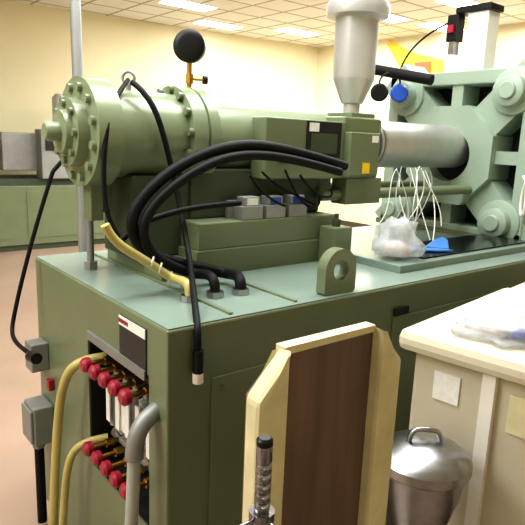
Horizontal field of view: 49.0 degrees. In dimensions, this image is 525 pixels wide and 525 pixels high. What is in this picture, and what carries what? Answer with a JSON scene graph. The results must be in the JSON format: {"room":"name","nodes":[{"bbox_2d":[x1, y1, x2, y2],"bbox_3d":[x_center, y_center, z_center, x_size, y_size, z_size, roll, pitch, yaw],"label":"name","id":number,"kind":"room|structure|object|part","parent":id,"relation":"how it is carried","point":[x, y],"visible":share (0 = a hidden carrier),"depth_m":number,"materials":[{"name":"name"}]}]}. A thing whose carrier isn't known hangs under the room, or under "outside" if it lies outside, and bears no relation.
{"room":"factory workshop","nodes":[
{"label":"factory workshop","id":0,"kind":"room"},
{"bbox_2d":[0,244,107,524],"bbox_3d":[-0.170,0.637,4.083,11.800,0.100,12.400,-7,15,-38],"label":"floor","id":1,"kind":"structure","parent":0,"point":[18,497],"depth_m":3.29,"materials":[{"name":"beige plastic"}]},
{"bbox_2d":[0,93,104,251],"bbox_3d":[-2.618,-1.220,7.538,6.200,1.900,0.906,-7,15,-38],"label":"cabinet","id":2,"kind":"object","parent":1,"relation":"on","point":[21,195],"visible":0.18,"depth_m":6.99,"materials":[{"name":"green paint"}]},
{"bbox_3d":[-3.374,-0.503,6.504,1.000,0.570,0.006,-7,15,-38],"label":"cabinet door","id":3,"kind":"part","parent":2,"relation":"part of","materials":[{"name":"green paint"}]},
{"bbox_3d":[-2.624,-1.094,7.568,6.000,0.080,0.700,-7,15,-38],"label":"bed rail","id":4,"kind":"part","parent":2,"relation":"part of","materials":[{"name":"metal"}]},
{"bbox_3d":[-2.436,-0.623,7.242,1.000,0.570,0.006,-7,15,-38],"label":"cabinet door","id":5,"kind":"part","parent":2,"relation":"part of","materials":[{"name":"green paint"}]},
{"bbox_2d":[239,434,274,524],"bbox_3d":[0.039,0.828,0.343,0.481,1.101,0.781,-7,15,-38],"label":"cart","id":6,"kind":"object","parent":1,"relation":"on","point":[261,512],"visible":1,"depth_m":0.66,"materials":[{"name":"silver metal"}]},
{"bbox_3d":[-0.019,0.740,0.768,0.019,1.092,0.019,-7,15,-38],"label":"chrome post","id":7,"kind":"part","parent":6,"relation":"part of","materials":[{"name":"silver metal"}]},
{"bbox_2d":[10,0,524,524],"bbox_3d":[0.702,-0.147,2.656,3.452,2.095,1.099,-7,15,-38],"label":"machine","id":8,"kind":"object","parent":1,"relation":"on","point":[150,347],"visible":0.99,"depth_m":1.81,"materials":[{"name":"green paint"}]},
{"bbox_2d":[46,378,54,391],"bbox_3d":[-0.728,0.419,1.977,0.020,0.040,0.025,-7,15,-38],"label":"switch","id":9,"kind":"object","parent":8,"relation":"attached to","point":[50,381],"depth_m":1.97,"materials":[{"name":"plastic"}]},
{"bbox_3d":[-0.497,0.289,1.624,0.028,0.043,0.044,-7,15,-38],"label":"valve knob","id":10,"kind":"part","parent":8,"relation":"part of","materials":[{"name":"red plastic"}]},
{"bbox_3d":[-0.507,0.543,1.678,0.028,0.043,0.044,-7,15,-38],"label":"valve knob","id":11,"kind":"part","parent":8,"relation":"part of","materials":[{"name":"red plastic"}]},
{"bbox_3d":[-0.458,0.300,1.577,0.028,0.043,0.044,-7,15,-38],"label":"valve knob","id":12,"kind":"part","parent":8,"relation":"part of","materials":[{"name":"red plastic"}]},
{"bbox_3d":[-0.468,0.555,1.631,0.028,0.043,0.044,-7,15,-38],"label":"valve knob","id":13,"kind":"part","parent":8,"relation":"part of","materials":[{"name":"red plastic"}]},
{"bbox_3d":[-0.449,0.283,1.662,0.095,0.015,0.016,-7,15,-38],"label":"valve stem","id":14,"kind":"part","parent":8,"relation":"part of","materials":[{"name":"gold metal"}]},
{"bbox_3d":[-0.419,0.312,1.529,0.028,0.043,0.044,-7,15,-38],"label":"valve knob","id":15,"kind":"part","parent":8,"relation":"part of","materials":[{"name":"red plastic"}]},
{"bbox_3d":[-0.459,0.537,1.716,0.095,0.015,0.016,-7,15,-38],"label":"valve stem","id":16,"kind":"part","parent":8,"relation":"part of","materials":[{"name":"gold metal"}]},
{"bbox_3d":[-0.429,0.566,1.583,0.028,0.043,0.044,-7,15,-38],"label":"valve knob","id":17,"kind":"part","parent":8,"relation":"part of","materials":[{"name":"red plastic"}]},
{"bbox_3d":[-0.410,0.294,1.615,0.095,0.015,0.016,-7,15,-38],"label":"valve stem","id":18,"kind":"part","parent":8,"relation":"part of","materials":[{"name":"gold metal"}]},
{"bbox_3d":[-0.420,0.548,1.669,0.095,0.015,0.016,-7,15,-38],"label":"valve stem","id":19,"kind":"part","parent":8,"relation":"part of","materials":[{"name":"gold metal"}]},
{"bbox_3d":[-0.381,0.324,1.482,0.028,0.043,0.044,-7,15,-38],"label":"valve knob","id":20,"kind":"part","parent":8,"relation":"part of","materials":[{"name":"red plastic"}]},
{"bbox_3d":[-0.391,0.578,1.536,0.028,0.043,0.044,-7,15,-38],"label":"valve knob","id":21,"kind":"part","parent":8,"relation":"part of","materials":[{"name":"red plastic"}]},
{"bbox_3d":[-0.395,0.242,1.538,0.012,0.025,0.360,-7,15,-38],"label":"manifold rail","id":22,"kind":"part","parent":8,"relation":"part of","materials":[{"name":"grey metal"}]},
{"bbox_3d":[-0.381,0.560,1.621,0.095,0.015,0.016,-7,15,-38],"label":"valve stem","id":23,"kind":"part","parent":8,"relation":"part of","materials":[{"name":"gold metal"}]},
{"bbox_3d":[-0.352,0.590,1.488,0.028,0.043,0.044,-7,15,-38],"label":"valve knob","id":24,"kind":"part","parent":8,"relation":"part of","materials":[{"name":"red plastic"}]},
{"bbox_3d":[-0.371,0.306,1.567,0.095,0.015,0.016,-7,15,-38],"label":"valve stem","id":25,"kind":"part","parent":8,"relation":"part of","materials":[{"name":"gold metal"}]},
{"bbox_3d":[-0.342,0.336,1.434,0.028,0.043,0.044,-7,15,-38],"label":"valve knob","id":26,"kind":"part","parent":8,"relation":"part of","materials":[{"name":"red plastic"}]},
{"bbox_3d":[-0.332,0.318,1.520,0.095,0.015,0.016,-7,15,-38],"label":"valve stem","id":27,"kind":"part","parent":8,"relation":"part of","materials":[{"name":"gold metal"}]},
{"bbox_3d":[-0.343,0.572,1.574,0.095,0.015,0.016,-7,15,-38],"label":"valve stem","id":28,"kind":"part","parent":8,"relation":"part of","materials":[{"name":"gold metal"}]},
{"bbox_3d":[-0.293,0.329,1.472,0.095,0.015,0.016,-7,15,-38],"label":"valve stem","id":29,"kind":"part","parent":8,"relation":"part of","materials":[{"name":"gold metal"}]},
{"bbox_3d":[-0.299,0.431,1.664,0.013,0.416,0.376,-7,15,-38],"label":"niche panel","id":30,"kind":"part","parent":8,"relation":"part of","materials":[{"name":"gold metal"}]},
{"bbox_3d":[-0.304,0.583,1.526,0.095,0.015,0.016,-7,15,-38],"label":"valve stem","id":31,"kind":"part","parent":8,"relation":"part of","materials":[{"name":"gold metal"}]},
{"bbox_3d":[-0.373,-0.007,1.896,0.120,0.055,0.390,-7,15,-38],"label":"pedestal step plate","id":32,"kind":"part","parent":8,"relation":"part of","materials":[{"name":"green paint"}]},
{"bbox_3d":[-0.238,-0.610,1.879,0.016,0.080,0.016,-7,15,-38],"label":"gauge stem","id":33,"kind":"part","parent":8,"relation":"part of","materials":[{"name":"gold metal"}]},
{"bbox_3d":[-0.217,-0.601,1.890,0.048,0.010,0.022,-7,15,-38],"label":"gauge valve stem","id":34,"kind":"part","parent":8,"relation":"part of","materials":[{"name":"gold metal"}]},
{"bbox_3d":[-0.190,-0.602,1.902,0.021,0.028,0.031,-7,15,-38],"label":"gauge valve knob","id":35,"kind":"part","parent":8,"relation":"part of","materials":[{"name":"black plastic"}]},
{"bbox_3d":[0.077,0.527,1.623,0.540,0.560,0.006,-7,15,-38],"label":"panel","id":36,"kind":"part","parent":8,"relation":"part of","materials":[{"name":"green paint"}]},
{"bbox_3d":[0.787,-0.098,2.666,3.292,0.005,0.922,-7,15,-38],"label":"cabinet plate","id":37,"kind":"part","parent":8,"relation":"part of","materials":[{"name":"paint"}]},
{"bbox_3d":[0.219,-0.438,2.056,0.170,0.125,0.004,-7,15,-38],"label":"housing sight glass","id":38,"kind":"part","parent":8,"relation":"part of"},
{"bbox_3d":[0.221,-0.425,2.057,0.130,0.070,0.002,-7,15,-38],"label":"housing sight glass","id":39,"kind":"part","parent":8,"relation":"part of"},
{"bbox_3d":[0.441,-0.355,2.682,1.030,0.044,0.044,-7,15,-38],"label":"carriage guide rod","id":40,"kind":"part","parent":8,"relation":"part of","materials":[{"name":"green paint"}]},
{"bbox_2d":[370,72,407,101],"bbox_3d":[0.640,-0.884,2.903,0.190,0.146,0.040,2,12,-1],"label":"ear muffs","id":41,"kind":"object","parent":8,"relation":"hanging from","point":[379,92],"visible":0.91,"depth_m":2.89,"materials":[{"name":"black plastic"}]},
{"bbox_2d":[370,83,387,101],"bbox_3d":[0.589,-0.858,2.908,0.083,0.090,0.074,-7,15,-38],"label":"ear cup","id":42,"kind":"object","parent":41,"relation":"on","point":[379,92],"depth_m":2.89,"materials":[{"name":"black plastic"}]},
{"bbox_2d":[390,84,407,101],"bbox_3d":[0.689,-0.854,2.909,0.083,0.090,0.074,-7,15,-38],"label":"ear cup","id":43,"kind":"object","parent":41,"relation":"on","point":[399,92],"depth_m":2.89,"materials":[{"name":"blue plastic"}]},
{"bbox_3d":[0.615,-0.303,2.469,1.030,0.044,0.044,-7,15,-38],"label":"carriage guide rod","id":44,"kind":"part","parent":8,"relation":"part of","materials":[{"name":"green paint"}]},
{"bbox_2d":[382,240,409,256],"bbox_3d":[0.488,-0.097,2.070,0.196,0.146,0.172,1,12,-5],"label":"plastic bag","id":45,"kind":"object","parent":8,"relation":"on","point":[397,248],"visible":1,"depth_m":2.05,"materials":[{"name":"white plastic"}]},
{"bbox_2d":[409,247,452,251],"bbox_3d":[0.622,-0.050,2.210,0.219,0.007,0.070,2,12,1],"label":"blue plastic part","id":46,"kind":"object","parent":8,"relation":"on","point":[411,248],"visible":0.62,"depth_m":2.20,"materials":[{"name":"blue plastic"}]},
{"bbox_2d":[425,237,448,248],"bbox_3d":[0.735,-0.083,2.386,0.090,0.007,0.299,7,13,21],"label":"blue plastic part","id":47,"kind":"object","parent":8,"relation":"on","point":[441,243],"visible":0.89,"depth_m":2.32,"materials":[{"name":"blue plastic"}]},
{"bbox_3d":[0.711,0.426,2.117,0.800,0.600,0.006,-7,15,-38],"label":"panel","id":48,"kind":"part","parent":8,"relation":"part of","materials":[{"name":"green paint"}]},
{"bbox_2d":[376,234,524,258],"bbox_3d":[0.809,-0.074,2.398,0.760,0.006,0.225,-7,15,-38],"label":"tray","id":49,"kind":"object","parent":8,"relation":"on","point":[469,244],"depth_m":2.39,"materials":[{"name":"black plastic"}]},
{"bbox_3d":[1.058,-0.547,2.955,0.030,0.780,0.800,-7,15,-38],"label":"platen plate","id":50,"kind":"part","parent":8,"relation":"part of","materials":[{"name":"green metal"}]},
{"bbox_2d":[241,322,400,524],"bbox_3d":[0.091,0.668,1.041,0.324,1.128,0.040,-7,15,-38],"label":"plywood board","id":51,"kind":"object","parent":1,"relation":"on","point":[327,400],"visible":1,"depth_m":0.96,"materials":[{"name":"beige wood"}]},
{"bbox_2d":[387,427,472,524],"bbox_3d":[0.341,0.765,1.342,0.206,0.832,0.206,-7,15,-38],"label":"trash can","id":52,"kind":"object","parent":1,"relation":"on","point":[429,472],"visible":0.91,"depth_m":1.21,"materials":[{"name":"silver metal"}]},
{"bbox_3d":[0.356,0.377,1.259,0.067,0.037,0.055,-7,15,-38],"label":"lid handle","id":53,"kind":"part","parent":52,"relation":"part of","materials":[{"name":"metal"}]},
{"bbox_3d":[0.355,0.418,1.268,0.206,0.060,0.206,-7,15,-38],"label":"hopper lid","id":54,"kind":"part","parent":52,"relation":"part of","materials":[{"name":"metal"}]},
{"bbox_2d":[399,288,524,524],"bbox_3d":[0.908,0.688,1.430,1.000,0.990,0.680,13,16,42],"label":"counter","id":55,"kind":"object","parent":1,"relation":"on","point":[468,386],"visible":0.88,"depth_m":1.35,"materials":[{"name":"beige laminate"}]},
{"bbox_3d":[0.926,0.231,1.333,0.807,0.055,1.079,-7,15,-38],"label":"tank lid","id":56,"kind":"part","parent":55,"relation":"part of","materials":[{"name":"beige plastic"}]},
{"bbox_3d":[0.917,0.468,1.383,0.730,0.440,1.002,-7,15,-38],"label":"tank","id":57,"kind":"part","parent":55,"relation":"part of","materials":[{"name":"beige plastic"}]},
{"bbox_2d":[512,282,524,290],"bbox_3d":[1.366,0.609,1.887,1.000,0.990,0.680,13,16,42],"label":"sheet","id":58,"kind":"object","parent":1,"relation":"on","point":[520,286],"visible":0.02,"depth_m":1.89,"materials":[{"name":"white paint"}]},
{"bbox_2d":[69,0,86,251],"bbox_3d":[-0.765,-0.639,2.404,0.163,3.050,0.226,-7,15,-38],"label":"utility pole","id":59,"kind":"object","parent":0,"point":[75,5],"depth_m":2.38,"materials":[{"name":"grey metal"}]},
{"bbox_2d":[0,0,317,174],"bbox_3d":[-3.754,-1.856,7.548,11.011,3.050,0.120,-5,14,-32],"label":"wall","id":60,"kind":"structure","parent":0,"point":[36,61],"depth_m":8.35,"materials":[{"name":"beige paint"}]},
{"bbox_2d":[5,0,524,46],"bbox_3d":[-0.048,-2.441,3.426,11.800,0.100,12.400,-7,15,-38],"label":"ceiling","id":61,"kind":"structure","parent":0,"point":[259,19],"depth_m":7.64,"materials":[{"name":"tile"}]},
{"bbox_2d":[158,0,217,11],"bbox_3d":[-0.935,-3.231,7.232,0.690,0.011,0.330,-7,15,-38],"label":"recessed light","id":62,"kind":"object","parent":61,"relation":"in","point":[179,3],"visible":1,"depth_m":7.21,"materials":[{"name":"white paint"}]},
{"bbox_3d":[-0.935,-3.233,7.232,0.690,0.005,0.330,-7,15,-38],"label":"troffer frame","id":63,"kind":"part","parent":62,"relation":"part of","materials":[{"name":"white paint"}]},
{"bbox_2d":[192,20,242,29],"bbox_3d":[-0.652,-3.476,8.438,0.690,0.011,0.330,-7,15,-38],"label":"recessed light","id":64,"kind":"object","parent":61,"relation":"in","point":[201,22],"visible":1,"depth_m":8.40,"materials":[{"name":"white paint"}]},
{"bbox_2d":[274,27,319,36],"bbox_3d":[0.523,-3.494,8.737,0.690,0.011,0.330,-7,15,-38],"label":"recessed light","id":65,"kind":"object","parent":61,"relation":"in","point":[285,29],"visible":1,"depth_m":8.70,"materials":[{"name":"white paint"}]},
{"bbox_2d":[385,14,411,22],"bbox_3d":[1.589,-3.181,7.470,0.690,0.011,0.330,-7,15,-38],"label":"recessed light","id":66,"kind":"object","parent":61,"relation":"in","point":[392,18],"visible":0.43,"depth_m":7.54,"materials":[{"name":"white paint"}]},
{"bbox_2d":[416,21,464,31],"bbox_3d":[2.465,-3.250,7.955,0.690,0.011,0.330,-7,15,-38],"label":"recessed light","id":67,"kind":"object","parent":61,"relation":"in","point":[432,25],"visible":0.71,"depth_m":7.86,"materials":[{"name":"white paint"}]},
{"bbox_2d":[418,22,446,31],"bbox_3d":[2.465,-3.249,7.956,0.660,0.010,0.300,-7,15,-38],"label":"diffuser","id":68,"kind":"object","parent":67,"relation":"attached to","point":[432,25],"depth_m":7.86,"materials":[{"name":"white plastic"}]},
{"bbox_2d":[435,0,479,7],"bbox_3d":[2.320,-2.973,6.631,0.690,0.011,0.330,-7,15,-38],"label":"recessed light","id":69,"kind":"object","parent":61,"relation":"in","point":[454,3],"visible":0.55,"depth_m":6.55,"materials":[{"name":"white paint"}]},
{"bbox_2d":[315,22,524,224],"bbox_3d":[4.588,-1.304,6.513,0.120,3.050,10.906,-8,16,-41],"label":"wall","id":70,"kind":"structure","parent":0,"point":[510,47],"depth_m":9.17,"materials":[{"name":"beige paint"}]},
{"bbox_2d":[341,220,372,226],"bbox_3d":[4.480,0.145,6.776,0.015,0.100,10.906,-8,16,-41],"label":"baseboard","id":71,"kind":"structure","parent":70,"relation":"attached to","point":[345,223],"depth_m":9.96,"materials":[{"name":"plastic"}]},
{"bbox_2d":[386,39,443,72],"bbox_3d":[2.244,-3.033,8.758,0.037,0.900,1.150,-8,16,-39],"label":"banner","id":72,"kind":"object","parent":70,"relation":"attached to","point":[432,65],"visible":0.48,"depth_m":8.68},
{"bbox_2d":[469,321,524,341],"bbox_3d":[0.572,0.151,1.370,0.193,0.052,0.231,-7,15,-38],"label":"bag","id":73,"kind":"object","parent":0,"point":[484,328],"depth_m":1.36,"materials":[{"name":"white plastic"}]}
]}

